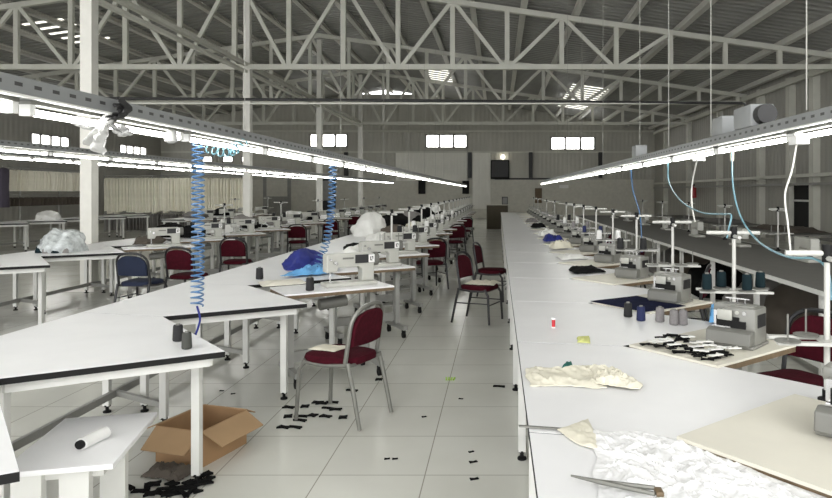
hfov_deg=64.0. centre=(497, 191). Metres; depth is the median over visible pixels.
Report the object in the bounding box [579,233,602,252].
machine
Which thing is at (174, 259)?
banquet chair
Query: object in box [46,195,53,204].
trousers
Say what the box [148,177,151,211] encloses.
trousers
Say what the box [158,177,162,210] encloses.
trousers
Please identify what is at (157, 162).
fluorescent light
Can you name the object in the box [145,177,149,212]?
trousers
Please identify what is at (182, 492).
scrap
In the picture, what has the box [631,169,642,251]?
air hose
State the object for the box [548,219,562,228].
machine
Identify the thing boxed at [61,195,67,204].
trousers
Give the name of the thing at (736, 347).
scrap
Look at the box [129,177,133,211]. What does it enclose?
trousers
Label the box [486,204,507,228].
base cabinet
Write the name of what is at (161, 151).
trim
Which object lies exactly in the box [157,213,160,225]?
trousers
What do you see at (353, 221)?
banquet chair
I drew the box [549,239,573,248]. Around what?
fabric bundle
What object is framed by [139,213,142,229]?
trousers
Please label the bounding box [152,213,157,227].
trousers
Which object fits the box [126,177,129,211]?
trousers
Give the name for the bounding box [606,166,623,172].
fluorescent light
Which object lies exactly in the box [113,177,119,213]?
trousers
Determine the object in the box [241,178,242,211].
trousers
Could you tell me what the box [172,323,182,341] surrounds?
thread cone
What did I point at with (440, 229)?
sewing machine
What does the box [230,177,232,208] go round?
trousers
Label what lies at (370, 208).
sewing machine
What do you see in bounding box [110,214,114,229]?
trousers
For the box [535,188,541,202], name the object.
upper cabinet
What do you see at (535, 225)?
fabric bundle
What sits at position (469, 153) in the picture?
trim
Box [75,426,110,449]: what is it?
roll
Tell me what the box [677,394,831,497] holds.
table
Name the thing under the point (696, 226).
sewing machine
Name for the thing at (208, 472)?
scrap
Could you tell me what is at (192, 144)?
air hose
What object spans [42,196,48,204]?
trousers
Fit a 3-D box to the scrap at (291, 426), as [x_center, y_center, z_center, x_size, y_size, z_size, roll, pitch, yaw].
[-1.391,1.613,4.516,0.101,0.012,0.031,0,0,18]
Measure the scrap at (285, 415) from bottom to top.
0.012 m
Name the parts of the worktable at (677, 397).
leg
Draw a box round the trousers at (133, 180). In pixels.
[131,176,137,211]
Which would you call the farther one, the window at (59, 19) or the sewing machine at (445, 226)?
the window at (59, 19)
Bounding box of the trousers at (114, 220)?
[113,214,117,229]
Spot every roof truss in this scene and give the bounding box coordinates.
[0,0,831,69]
[0,33,746,104]
[114,70,687,124]
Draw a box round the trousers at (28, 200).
[23,196,31,205]
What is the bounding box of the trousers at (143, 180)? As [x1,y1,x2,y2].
[142,178,144,212]
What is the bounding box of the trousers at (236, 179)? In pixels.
[234,177,238,208]
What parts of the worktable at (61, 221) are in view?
leg, leg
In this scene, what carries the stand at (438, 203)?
on the table at (441, 235)
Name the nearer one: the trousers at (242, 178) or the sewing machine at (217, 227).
the sewing machine at (217, 227)
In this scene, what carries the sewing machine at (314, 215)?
on the table at (319, 224)
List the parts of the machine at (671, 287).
plate, panel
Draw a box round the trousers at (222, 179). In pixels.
[220,177,223,206]
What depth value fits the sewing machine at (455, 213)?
17.83 m
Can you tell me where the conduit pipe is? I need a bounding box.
[107,97,746,105]
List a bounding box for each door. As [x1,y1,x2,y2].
[263,171,291,215]
[323,178,335,209]
[792,185,808,236]
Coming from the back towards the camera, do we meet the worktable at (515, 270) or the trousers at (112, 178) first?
the trousers at (112, 178)
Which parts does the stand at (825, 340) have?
guide arm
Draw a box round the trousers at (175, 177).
[174,177,176,210]
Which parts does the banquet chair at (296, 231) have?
backrest, frame, seat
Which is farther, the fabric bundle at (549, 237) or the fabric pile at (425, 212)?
the fabric pile at (425, 212)
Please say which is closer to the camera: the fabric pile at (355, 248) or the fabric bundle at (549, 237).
the fabric pile at (355, 248)
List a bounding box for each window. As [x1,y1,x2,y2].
[22,19,108,42]
[30,132,69,146]
[119,144,146,154]
[202,156,212,161]
[222,156,232,161]
[309,134,347,146]
[425,134,467,147]
[429,70,451,81]
[550,137,595,149]
[558,84,607,108]
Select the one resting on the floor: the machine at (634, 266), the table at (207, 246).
the table at (207, 246)
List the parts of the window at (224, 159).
pane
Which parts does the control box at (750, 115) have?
motor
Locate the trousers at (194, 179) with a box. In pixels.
[194,179,198,207]
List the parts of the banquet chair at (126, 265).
leg, backrest, frame, seat frame, seat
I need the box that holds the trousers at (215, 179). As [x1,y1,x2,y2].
[213,176,217,209]
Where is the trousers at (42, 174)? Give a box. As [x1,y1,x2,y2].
[37,169,43,190]
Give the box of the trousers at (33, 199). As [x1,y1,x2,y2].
[28,196,35,205]
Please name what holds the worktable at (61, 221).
on the floor
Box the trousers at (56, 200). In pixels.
[52,196,58,204]
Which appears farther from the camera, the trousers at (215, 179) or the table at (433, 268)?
the trousers at (215, 179)
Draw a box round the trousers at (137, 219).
[135,213,138,229]
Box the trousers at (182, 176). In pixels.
[180,176,182,210]
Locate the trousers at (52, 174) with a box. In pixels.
[48,170,55,190]
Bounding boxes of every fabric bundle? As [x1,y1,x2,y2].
[132,236,166,244]
[180,224,205,237]
[242,222,267,228]
[266,221,287,224]
[343,242,358,249]
[365,231,385,240]
[380,224,402,232]
[412,215,425,221]
[525,218,538,222]
[531,223,545,227]
[537,229,556,235]
[543,233,563,241]
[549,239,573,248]
[556,253,588,259]
[569,265,605,273]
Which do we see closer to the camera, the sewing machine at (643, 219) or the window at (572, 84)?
the sewing machine at (643, 219)
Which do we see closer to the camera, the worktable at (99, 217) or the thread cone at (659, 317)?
the thread cone at (659, 317)
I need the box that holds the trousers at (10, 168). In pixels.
[10,168,15,190]
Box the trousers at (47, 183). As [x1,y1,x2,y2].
[41,170,48,190]
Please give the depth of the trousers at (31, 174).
22.94 m
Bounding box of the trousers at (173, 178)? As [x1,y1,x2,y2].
[170,177,174,210]
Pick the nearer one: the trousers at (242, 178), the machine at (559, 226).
the machine at (559, 226)
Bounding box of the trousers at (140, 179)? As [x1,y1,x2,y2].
[139,176,142,212]
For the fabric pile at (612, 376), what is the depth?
2.85 m
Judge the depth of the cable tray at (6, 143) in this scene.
10.00 m
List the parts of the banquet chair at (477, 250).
backrest, frame, seat frame, seat, leg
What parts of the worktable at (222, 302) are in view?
leg, leg, leg, leg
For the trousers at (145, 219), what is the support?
hanging from the rack at (105, 212)
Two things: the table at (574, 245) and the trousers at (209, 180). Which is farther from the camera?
the trousers at (209, 180)
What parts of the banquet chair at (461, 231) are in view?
seat, backrest, frame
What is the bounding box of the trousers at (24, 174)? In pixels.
[21,169,26,190]
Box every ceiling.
[0,0,385,117]
[292,0,831,126]
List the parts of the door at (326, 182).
panel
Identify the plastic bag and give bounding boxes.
[35,228,88,252]
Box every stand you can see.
[215,203,237,237]
[274,201,290,227]
[312,199,323,220]
[378,209,410,242]
[398,206,424,234]
[412,204,434,228]
[423,203,442,223]
[432,202,448,220]
[439,201,453,217]
[540,199,553,212]
[546,200,562,216]
[556,202,572,220]
[562,203,584,223]
[570,205,594,228]
[581,206,610,235]
[595,209,630,243]
[615,212,658,254]
[634,200,650,213]
[645,218,700,271]
[653,201,671,226]
[678,202,698,231]
[696,227,773,301]
[712,204,737,239]
[762,207,793,250]
[767,244,831,401]
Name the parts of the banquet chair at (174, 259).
backrest, frame, seat frame, seat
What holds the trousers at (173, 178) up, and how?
hanging from the rack at (105, 212)
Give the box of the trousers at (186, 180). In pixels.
[185,177,189,212]
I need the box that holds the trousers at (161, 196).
[160,178,162,209]
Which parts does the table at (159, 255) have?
motor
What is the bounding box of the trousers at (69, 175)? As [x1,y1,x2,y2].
[66,171,71,190]
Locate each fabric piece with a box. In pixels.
[258,278,305,286]
[591,296,684,311]
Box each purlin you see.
[0,0,277,107]
[0,43,230,114]
[0,61,207,117]
[1,24,253,110]
[65,0,290,97]
[129,0,316,97]
[186,0,346,97]
[253,0,370,94]
[292,0,393,92]
[334,0,417,96]
[374,0,440,98]
[419,0,462,98]
[469,0,486,106]
[508,0,527,109]
[534,0,585,112]
[555,0,648,115]
[578,0,717,119]
[602,0,792,121]
[625,13,831,125]
[648,48,831,129]
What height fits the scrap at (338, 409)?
0.012 m
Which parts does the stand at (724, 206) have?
guide arm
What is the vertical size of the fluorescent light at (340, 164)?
0.057 m
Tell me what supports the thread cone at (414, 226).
on the stand at (409, 209)
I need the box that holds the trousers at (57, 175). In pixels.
[51,170,58,190]
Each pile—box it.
[34,210,60,220]
[156,222,184,237]
[183,209,208,217]
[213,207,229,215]
[234,214,255,227]
[280,264,324,275]
[282,248,322,270]
[334,244,358,252]
[350,211,385,236]
[382,213,407,226]
[403,211,420,221]
[414,207,434,217]
[429,205,440,212]
[465,279,498,285]
[525,365,606,388]
[585,364,642,388]
[701,218,752,223]
[751,224,827,232]
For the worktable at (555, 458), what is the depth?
2.01 m
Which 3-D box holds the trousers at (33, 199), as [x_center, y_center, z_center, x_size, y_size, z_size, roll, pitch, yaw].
[-16.399,0.292,23.057,0.418,0.385,0.129,0,0,7]
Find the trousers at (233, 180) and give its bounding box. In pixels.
[232,177,236,210]
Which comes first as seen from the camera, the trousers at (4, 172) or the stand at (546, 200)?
the stand at (546, 200)
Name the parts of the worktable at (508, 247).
leg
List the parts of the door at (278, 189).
panel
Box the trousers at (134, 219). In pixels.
[132,213,135,229]
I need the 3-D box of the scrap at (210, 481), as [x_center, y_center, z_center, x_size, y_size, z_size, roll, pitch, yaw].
[-1.623,1.607,3.627,0.101,0.012,0.031,0,0,-33]
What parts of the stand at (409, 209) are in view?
guide arm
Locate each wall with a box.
[0,105,160,230]
[161,94,654,218]
[655,58,831,246]
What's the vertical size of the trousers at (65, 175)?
0.805 m
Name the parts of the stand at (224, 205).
guide arm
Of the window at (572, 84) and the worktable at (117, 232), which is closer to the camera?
the worktable at (117, 232)
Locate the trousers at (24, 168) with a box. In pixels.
[23,168,28,190]
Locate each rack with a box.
[0,166,79,238]
[104,175,242,230]
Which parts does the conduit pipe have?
support rail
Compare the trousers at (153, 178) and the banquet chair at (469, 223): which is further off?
the trousers at (153, 178)
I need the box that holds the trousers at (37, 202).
[33,196,40,205]
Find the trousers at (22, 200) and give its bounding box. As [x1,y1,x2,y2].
[18,196,25,205]
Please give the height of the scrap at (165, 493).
0.012 m
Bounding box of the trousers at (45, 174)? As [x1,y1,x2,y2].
[37,170,46,190]
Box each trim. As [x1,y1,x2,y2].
[161,130,653,131]
[161,151,653,152]
[344,152,347,175]
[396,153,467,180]
[468,152,471,177]
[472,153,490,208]
[495,178,549,179]
[529,152,532,177]
[598,152,601,177]
[653,63,830,134]
[653,172,831,183]
[653,182,831,188]
[663,126,667,214]
[686,117,691,224]
[716,105,722,229]
[756,89,764,236]
[786,77,795,242]
[809,70,819,237]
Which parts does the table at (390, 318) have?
motor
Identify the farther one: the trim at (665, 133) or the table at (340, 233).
the trim at (665, 133)
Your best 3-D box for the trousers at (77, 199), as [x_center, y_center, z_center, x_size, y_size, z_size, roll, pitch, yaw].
[-16.400,0.292,25.448,0.418,0.385,0.129,0,0,1]
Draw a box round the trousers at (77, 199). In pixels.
[71,195,78,204]
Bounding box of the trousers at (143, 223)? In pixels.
[142,213,145,229]
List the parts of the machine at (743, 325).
plate, panel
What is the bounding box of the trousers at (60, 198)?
[57,195,62,204]
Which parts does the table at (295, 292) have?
motor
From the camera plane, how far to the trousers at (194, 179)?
27.17 m
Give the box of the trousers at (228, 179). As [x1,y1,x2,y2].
[226,177,230,208]
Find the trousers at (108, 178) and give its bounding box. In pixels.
[106,176,113,213]
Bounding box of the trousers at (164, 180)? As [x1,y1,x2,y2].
[162,176,169,212]
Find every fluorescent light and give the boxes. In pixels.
[0,94,19,113]
[0,146,48,154]
[0,155,30,159]
[18,100,183,140]
[31,157,71,162]
[49,151,109,159]
[72,160,106,164]
[107,163,135,166]
[109,157,155,163]
[136,165,160,168]
[156,161,192,166]
[161,167,182,169]
[182,131,264,153]
[193,164,221,168]
[221,167,245,170]
[245,169,265,172]
[264,147,311,161]
[266,171,283,173]
[312,156,343,166]
[343,162,365,169]
[363,166,382,172]
[382,169,395,174]
[395,172,405,176]
[584,172,593,176]
[594,169,605,174]
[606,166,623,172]
[622,162,642,169]
[643,156,672,166]
[672,147,716,161]
[717,131,792,153]
[792,122,831,138]
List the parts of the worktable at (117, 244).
leg, leg, leg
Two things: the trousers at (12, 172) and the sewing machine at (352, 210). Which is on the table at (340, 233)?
the sewing machine at (352, 210)
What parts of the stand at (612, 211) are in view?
guide arm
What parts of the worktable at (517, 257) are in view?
leg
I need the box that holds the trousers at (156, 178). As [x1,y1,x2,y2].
[154,176,160,211]
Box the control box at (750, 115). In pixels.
[734,103,777,129]
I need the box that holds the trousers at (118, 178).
[117,177,122,211]
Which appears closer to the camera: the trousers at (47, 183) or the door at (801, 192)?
the door at (801, 192)
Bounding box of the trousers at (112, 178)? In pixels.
[110,176,113,211]
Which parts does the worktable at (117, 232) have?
leg, leg, leg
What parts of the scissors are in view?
handle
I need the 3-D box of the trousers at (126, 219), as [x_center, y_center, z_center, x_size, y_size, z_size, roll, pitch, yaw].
[-15.365,1.212,27.300,0.129,0.745,0.418,0,0,-10]
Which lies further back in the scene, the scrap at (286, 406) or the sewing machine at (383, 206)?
the sewing machine at (383, 206)
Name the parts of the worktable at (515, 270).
leg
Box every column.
[66,0,108,291]
[243,0,259,252]
[316,40,322,231]
[358,75,362,206]
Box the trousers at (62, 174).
[57,170,63,190]
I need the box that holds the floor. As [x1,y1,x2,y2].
[0,219,821,497]
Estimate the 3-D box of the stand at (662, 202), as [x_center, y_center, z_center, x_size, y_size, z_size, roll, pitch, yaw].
[4.000,0.524,16.000,0.440,0.630,0.260,0,0,-17]
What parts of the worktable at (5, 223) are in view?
leg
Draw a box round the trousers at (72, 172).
[72,172,74,190]
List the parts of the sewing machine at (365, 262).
label plate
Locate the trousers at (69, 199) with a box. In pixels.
[65,195,70,204]
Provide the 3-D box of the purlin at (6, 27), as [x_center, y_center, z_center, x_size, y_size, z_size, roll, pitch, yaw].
[-14.863,-4.978,18.750,0.165,0.160,42.300,0,0,0]
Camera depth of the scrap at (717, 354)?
3.23 m
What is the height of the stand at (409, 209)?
0.630 m
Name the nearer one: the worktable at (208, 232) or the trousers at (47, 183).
the worktable at (208, 232)
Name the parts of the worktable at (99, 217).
leg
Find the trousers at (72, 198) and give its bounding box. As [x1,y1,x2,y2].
[69,195,75,204]
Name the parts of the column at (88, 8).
plate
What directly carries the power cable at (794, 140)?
hanging from the fluorescent light at (798, 132)
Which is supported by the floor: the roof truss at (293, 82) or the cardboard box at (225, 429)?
the cardboard box at (225, 429)
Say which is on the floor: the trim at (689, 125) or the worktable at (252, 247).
the worktable at (252, 247)
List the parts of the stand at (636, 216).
guide arm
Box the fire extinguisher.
[692,184,695,197]
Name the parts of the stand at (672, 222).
guide arm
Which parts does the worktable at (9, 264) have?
leg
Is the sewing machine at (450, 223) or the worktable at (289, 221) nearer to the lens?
the sewing machine at (450, 223)
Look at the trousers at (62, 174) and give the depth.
24.49 m
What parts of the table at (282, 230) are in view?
motor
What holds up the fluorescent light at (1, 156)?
attached to the cable tray at (1, 152)
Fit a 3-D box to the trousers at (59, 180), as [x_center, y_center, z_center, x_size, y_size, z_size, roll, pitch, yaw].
[-16.400,-0.432,24.362,0.418,0.805,0.129,0,0,0]
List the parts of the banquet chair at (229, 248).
backrest, frame, seat frame, seat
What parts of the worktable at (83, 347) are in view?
leg, leg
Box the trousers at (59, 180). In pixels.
[54,170,60,190]
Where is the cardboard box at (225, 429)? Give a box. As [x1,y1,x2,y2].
[141,404,262,466]
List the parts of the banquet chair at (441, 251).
seat, frame, backrest, leg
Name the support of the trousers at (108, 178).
hanging from the rack at (105, 212)
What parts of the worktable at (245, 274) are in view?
leg, leg, leg, leg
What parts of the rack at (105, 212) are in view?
post, rail, rail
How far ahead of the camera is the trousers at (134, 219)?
27.17 m
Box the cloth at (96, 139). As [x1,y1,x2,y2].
[72,98,132,154]
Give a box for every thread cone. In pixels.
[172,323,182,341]
[181,331,191,349]
[256,267,262,279]
[306,276,313,290]
[397,225,401,231]
[412,225,416,231]
[596,229,601,238]
[615,230,620,238]
[617,237,623,248]
[624,302,631,317]
[636,305,645,321]
[640,237,646,249]
[655,306,664,322]
[669,309,678,325]
[678,309,687,325]
[702,272,711,289]
[716,270,725,286]
[742,273,751,290]
[755,271,765,287]
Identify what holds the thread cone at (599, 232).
on the stand at (612, 211)
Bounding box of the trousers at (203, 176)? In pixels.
[200,176,203,209]
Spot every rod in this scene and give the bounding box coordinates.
[244,0,244,128]
[340,0,340,152]
[408,0,408,169]
[519,425,560,429]
[567,0,567,173]
[668,0,668,146]
[710,0,710,135]
[806,0,806,109]
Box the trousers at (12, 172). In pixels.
[7,167,14,190]
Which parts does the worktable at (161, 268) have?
leg, leg, leg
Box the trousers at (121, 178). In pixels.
[119,176,123,210]
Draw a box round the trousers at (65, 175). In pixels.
[60,170,66,190]
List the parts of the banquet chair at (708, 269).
leg, frame, leg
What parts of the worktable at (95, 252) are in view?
leg, leg, leg, leg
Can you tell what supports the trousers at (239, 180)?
hanging from the rack at (105, 212)
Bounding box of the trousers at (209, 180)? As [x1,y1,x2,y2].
[208,177,211,209]
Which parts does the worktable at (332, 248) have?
leg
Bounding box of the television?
[491,160,508,178]
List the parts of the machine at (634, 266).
plate, panel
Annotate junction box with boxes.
[632,145,646,156]
[712,116,735,136]
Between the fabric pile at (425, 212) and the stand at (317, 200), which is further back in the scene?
the fabric pile at (425, 212)
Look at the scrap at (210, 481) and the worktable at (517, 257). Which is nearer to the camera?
the scrap at (210, 481)
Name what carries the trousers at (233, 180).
hanging from the rack at (105, 212)
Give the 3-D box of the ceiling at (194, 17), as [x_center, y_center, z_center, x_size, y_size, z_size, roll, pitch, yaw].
[-13.655,-5.263,18.750,13.690,1.994,42.500,0,0,0]
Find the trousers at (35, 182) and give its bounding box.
[30,169,36,190]
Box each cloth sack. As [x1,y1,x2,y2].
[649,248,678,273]
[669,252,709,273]
[688,262,741,299]
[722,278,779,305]
[764,284,831,334]
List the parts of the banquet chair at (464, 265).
leg, frame, backrest, leg, seat frame, seat, leg, leg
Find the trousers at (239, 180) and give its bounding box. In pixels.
[238,178,241,207]
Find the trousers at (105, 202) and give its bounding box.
[104,176,107,210]
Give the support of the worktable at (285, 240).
on the floor
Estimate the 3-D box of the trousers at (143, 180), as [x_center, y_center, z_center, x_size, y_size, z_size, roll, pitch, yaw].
[-14.648,0.086,27.325,0.148,1.525,0.418,0,0,2]
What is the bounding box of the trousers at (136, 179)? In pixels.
[135,176,139,212]
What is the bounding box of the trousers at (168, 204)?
[167,177,170,210]
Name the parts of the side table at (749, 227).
leg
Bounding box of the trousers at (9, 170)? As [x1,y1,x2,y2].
[9,170,10,190]
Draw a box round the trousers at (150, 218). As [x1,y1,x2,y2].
[149,213,152,227]
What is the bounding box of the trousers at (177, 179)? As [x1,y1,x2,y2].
[176,177,181,211]
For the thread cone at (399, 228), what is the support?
on the stand at (409, 209)
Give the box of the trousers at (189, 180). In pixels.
[188,178,191,211]
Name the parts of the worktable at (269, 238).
leg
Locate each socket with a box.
[693,156,704,160]
[789,136,809,144]
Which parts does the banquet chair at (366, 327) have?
leg, leg, seat, seat frame, leg, frame, backrest, leg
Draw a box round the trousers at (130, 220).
[128,213,132,229]
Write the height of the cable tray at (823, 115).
0.083 m
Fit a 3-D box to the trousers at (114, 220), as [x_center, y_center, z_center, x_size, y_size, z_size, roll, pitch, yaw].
[-15.803,1.212,27.281,0.129,0.745,0.418,0,0,1]
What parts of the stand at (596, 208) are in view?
guide arm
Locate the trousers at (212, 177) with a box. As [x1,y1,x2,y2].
[211,177,213,209]
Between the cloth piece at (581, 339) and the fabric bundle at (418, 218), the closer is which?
the cloth piece at (581, 339)
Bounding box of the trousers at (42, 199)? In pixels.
[38,195,43,205]
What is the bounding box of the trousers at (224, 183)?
[223,176,226,207]
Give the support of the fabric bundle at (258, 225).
on the worktable at (269, 238)
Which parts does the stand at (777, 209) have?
guide arm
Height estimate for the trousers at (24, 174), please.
0.805 m
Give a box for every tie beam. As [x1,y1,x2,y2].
[98,0,360,126]
[112,0,360,122]
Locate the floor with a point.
(326, 457)
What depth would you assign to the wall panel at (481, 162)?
39.88 m
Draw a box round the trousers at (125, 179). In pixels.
[123,177,126,210]
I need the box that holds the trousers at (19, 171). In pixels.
[16,168,21,190]
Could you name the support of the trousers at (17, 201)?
hanging from the rack at (20, 194)
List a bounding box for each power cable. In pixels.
[691,156,704,221]
[784,136,809,249]
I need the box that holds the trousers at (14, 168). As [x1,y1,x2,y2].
[14,168,17,190]
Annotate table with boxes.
[10,412,156,497]
[121,244,194,298]
[178,239,234,273]
[184,219,219,243]
[211,232,265,268]
[241,228,290,259]
[253,214,271,232]
[268,225,309,253]
[270,281,393,388]
[287,222,326,247]
[303,220,339,242]
[320,218,351,241]
[324,264,414,343]
[335,216,360,234]
[353,252,428,312]
[376,244,438,295]
[390,237,446,285]
[407,232,452,271]
[416,228,456,263]
[448,225,458,256]
[449,220,466,246]
[449,222,463,251]
[543,243,585,246]
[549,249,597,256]
[558,259,623,268]
[572,273,653,287]
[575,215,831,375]
[592,294,712,315]
[629,329,795,370]
[656,215,710,234]
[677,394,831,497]
[689,219,760,244]
[735,226,831,249]
[818,238,831,249]
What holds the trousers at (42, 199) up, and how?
hanging from the rack at (20, 194)
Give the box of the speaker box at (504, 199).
[502,197,507,204]
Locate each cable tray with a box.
[0,72,466,185]
[0,139,393,181]
[0,151,315,177]
[4,156,186,169]
[540,106,831,182]
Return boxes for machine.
[146,227,183,246]
[194,222,224,239]
[197,210,214,219]
[219,209,235,217]
[221,219,239,232]
[229,219,256,233]
[254,206,268,213]
[258,216,281,229]
[281,214,302,225]
[286,211,306,219]
[300,212,319,222]
[316,210,333,219]
[320,251,378,287]
[333,209,345,217]
[342,208,355,215]
[352,207,364,214]
[359,240,402,266]
[361,206,372,212]
[369,205,380,211]
[375,204,386,210]
[381,232,418,254]
[402,226,429,245]
[417,222,438,237]
[422,219,444,232]
[429,216,450,228]
[435,214,454,225]
[441,212,457,222]
[446,210,460,219]
[537,212,546,220]
[540,214,552,222]
[544,216,555,225]
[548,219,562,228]
[554,222,569,232]
[560,224,577,237]
[568,228,588,243]
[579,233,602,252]
[594,241,621,263]
[615,251,650,279]
[623,211,632,220]
[639,213,649,224]
[647,268,692,304]
[660,216,671,229]
[689,221,705,236]
[706,296,768,350]
[729,227,750,246]
[792,236,821,262]
[814,362,831,437]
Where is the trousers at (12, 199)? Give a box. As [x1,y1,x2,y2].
[10,196,14,206]
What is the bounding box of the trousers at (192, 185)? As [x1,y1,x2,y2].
[191,177,195,208]
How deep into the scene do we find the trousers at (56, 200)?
24.23 m
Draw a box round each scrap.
[128,484,134,490]
[130,487,150,493]
[143,489,156,496]
[144,481,149,490]
[148,480,161,486]
[156,486,175,490]
[156,490,169,494]
[161,490,174,496]
[164,479,179,485]
[166,491,180,497]
[174,485,194,490]
[176,489,187,497]
[181,478,196,485]
[186,487,196,497]
[193,486,203,493]
[194,480,213,486]
[201,470,212,477]
[201,475,215,481]
[276,425,289,428]
[282,405,294,408]
[283,414,292,418]
[289,425,301,428]
[293,418,306,421]
[300,404,309,407]
[307,413,318,416]
[315,402,327,404]
[319,414,331,417]
[329,407,341,410]
[338,415,347,418]
[667,342,680,345]
[689,340,703,343]
[689,344,703,347]
[702,343,716,345]
[708,347,723,350]
[708,356,720,359]
[709,352,723,356]
[727,346,741,348]
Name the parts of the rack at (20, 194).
post, rail, rail, post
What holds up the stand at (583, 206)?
on the table at (574, 245)
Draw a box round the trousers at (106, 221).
[105,214,111,229]
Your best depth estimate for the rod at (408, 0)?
13.00 m
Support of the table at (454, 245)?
on the floor
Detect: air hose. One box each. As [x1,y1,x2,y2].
[190,141,204,334]
[205,138,247,156]
[315,166,336,266]
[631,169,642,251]
[667,162,731,237]
[730,148,831,299]
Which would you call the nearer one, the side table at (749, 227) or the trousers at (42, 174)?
the side table at (749, 227)
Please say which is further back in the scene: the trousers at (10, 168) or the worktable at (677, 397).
the trousers at (10, 168)
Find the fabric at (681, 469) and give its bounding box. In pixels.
[593,429,817,497]
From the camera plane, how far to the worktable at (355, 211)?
27.62 m
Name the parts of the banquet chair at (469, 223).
backrest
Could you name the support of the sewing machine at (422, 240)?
on the table at (421, 282)
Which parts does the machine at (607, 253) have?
plate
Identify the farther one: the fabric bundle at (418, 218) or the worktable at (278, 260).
the fabric bundle at (418, 218)
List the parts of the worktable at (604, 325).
leg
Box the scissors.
[571,475,663,496]
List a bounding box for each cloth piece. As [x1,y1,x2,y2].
[308,344,344,351]
[557,419,596,448]
[562,361,571,367]
[577,336,589,342]
[709,304,713,322]
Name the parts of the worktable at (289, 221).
leg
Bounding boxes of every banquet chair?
[113,252,167,302]
[163,246,208,288]
[219,237,252,271]
[286,224,308,252]
[294,300,392,430]
[322,219,339,241]
[347,215,359,234]
[416,238,448,290]
[443,224,466,260]
[451,251,502,324]
[460,217,473,245]
[471,241,505,301]
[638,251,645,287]
[687,264,710,321]
[757,308,831,386]
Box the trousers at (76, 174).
[73,171,78,190]
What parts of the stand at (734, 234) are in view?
guide arm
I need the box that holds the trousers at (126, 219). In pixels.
[125,218,127,229]
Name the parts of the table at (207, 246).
motor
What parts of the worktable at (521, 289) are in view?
leg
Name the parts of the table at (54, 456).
leg, leg, leg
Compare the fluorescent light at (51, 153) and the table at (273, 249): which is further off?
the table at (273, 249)
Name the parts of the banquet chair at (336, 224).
backrest, frame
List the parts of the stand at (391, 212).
guide arm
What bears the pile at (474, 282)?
on the banquet chair at (464, 265)
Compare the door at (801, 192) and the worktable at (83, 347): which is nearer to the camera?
the worktable at (83, 347)
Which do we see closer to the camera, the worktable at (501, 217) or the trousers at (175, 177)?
the worktable at (501, 217)
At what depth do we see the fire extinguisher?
30.89 m
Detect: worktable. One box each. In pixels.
[0,221,29,251]
[0,255,49,324]
[0,312,224,497]
[0,404,19,497]
[4,246,123,313]
[11,219,66,248]
[50,217,98,230]
[81,239,172,295]
[84,283,306,420]
[98,216,126,238]
[105,214,150,236]
[130,234,214,279]
[159,217,210,243]
[184,265,350,368]
[191,230,244,267]
[214,228,273,258]
[238,223,290,253]
[247,253,364,333]
[260,220,307,249]
[279,220,321,245]
[288,244,384,309]
[311,215,326,237]
[320,238,399,279]
[337,212,356,231]
[340,211,366,230]
[340,234,409,276]
[501,213,517,214]
[501,215,522,235]
[501,216,530,217]
[501,217,527,219]
[502,219,525,220]
[502,221,540,251]
[502,223,531,225]
[502,226,547,262]
[503,229,541,267]
[503,233,543,278]
[504,238,567,289]
[505,244,578,303]
[506,252,593,322]
[507,262,614,349]
[509,277,648,390]
[512,301,720,460]
[517,342,823,497]
[529,433,826,497]
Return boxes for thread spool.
[551,317,555,327]
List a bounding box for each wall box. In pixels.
[418,181,424,193]
[462,181,468,193]
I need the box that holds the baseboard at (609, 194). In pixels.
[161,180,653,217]
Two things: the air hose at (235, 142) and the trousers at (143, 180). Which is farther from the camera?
the trousers at (143, 180)
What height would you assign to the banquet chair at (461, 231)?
0.865 m
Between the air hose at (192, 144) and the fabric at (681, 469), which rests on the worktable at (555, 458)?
the fabric at (681, 469)
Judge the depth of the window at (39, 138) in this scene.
30.09 m
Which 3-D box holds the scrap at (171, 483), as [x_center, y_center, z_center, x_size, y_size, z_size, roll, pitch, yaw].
[-1.790,1.601,3.614,0.060,0.012,0.056,0,0,31]
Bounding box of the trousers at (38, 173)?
[33,169,40,190]
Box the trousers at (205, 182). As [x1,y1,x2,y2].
[203,177,208,209]
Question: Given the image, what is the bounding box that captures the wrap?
[164,130,177,143]
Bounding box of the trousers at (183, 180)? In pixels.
[182,178,185,210]
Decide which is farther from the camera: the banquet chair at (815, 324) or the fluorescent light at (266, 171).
the fluorescent light at (266, 171)
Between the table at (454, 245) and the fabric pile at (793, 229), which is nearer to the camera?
the fabric pile at (793, 229)
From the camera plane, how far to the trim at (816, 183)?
23.06 m
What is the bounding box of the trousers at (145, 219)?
[144,213,149,229]
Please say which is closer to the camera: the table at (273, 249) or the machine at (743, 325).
the machine at (743, 325)
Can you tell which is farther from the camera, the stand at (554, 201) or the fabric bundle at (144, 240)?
the stand at (554, 201)
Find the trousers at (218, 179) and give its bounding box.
[217,176,220,207]
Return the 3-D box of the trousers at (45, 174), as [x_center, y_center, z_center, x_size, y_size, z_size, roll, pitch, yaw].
[-16.401,-0.432,23.576,0.418,0.805,0.129,0,0,-10]
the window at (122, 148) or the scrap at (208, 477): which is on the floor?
the scrap at (208, 477)
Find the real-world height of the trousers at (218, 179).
1.428 m
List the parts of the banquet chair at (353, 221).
backrest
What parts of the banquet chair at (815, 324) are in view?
seat, frame, backrest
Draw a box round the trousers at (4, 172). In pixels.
[0,166,9,207]
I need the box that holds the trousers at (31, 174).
[26,168,34,190]
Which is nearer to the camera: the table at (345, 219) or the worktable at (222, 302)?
the worktable at (222, 302)
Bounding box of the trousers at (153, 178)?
[152,176,155,213]
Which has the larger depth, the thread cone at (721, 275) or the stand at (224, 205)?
the stand at (224, 205)
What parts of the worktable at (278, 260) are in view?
leg, leg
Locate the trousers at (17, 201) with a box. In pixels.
[11,196,19,205]

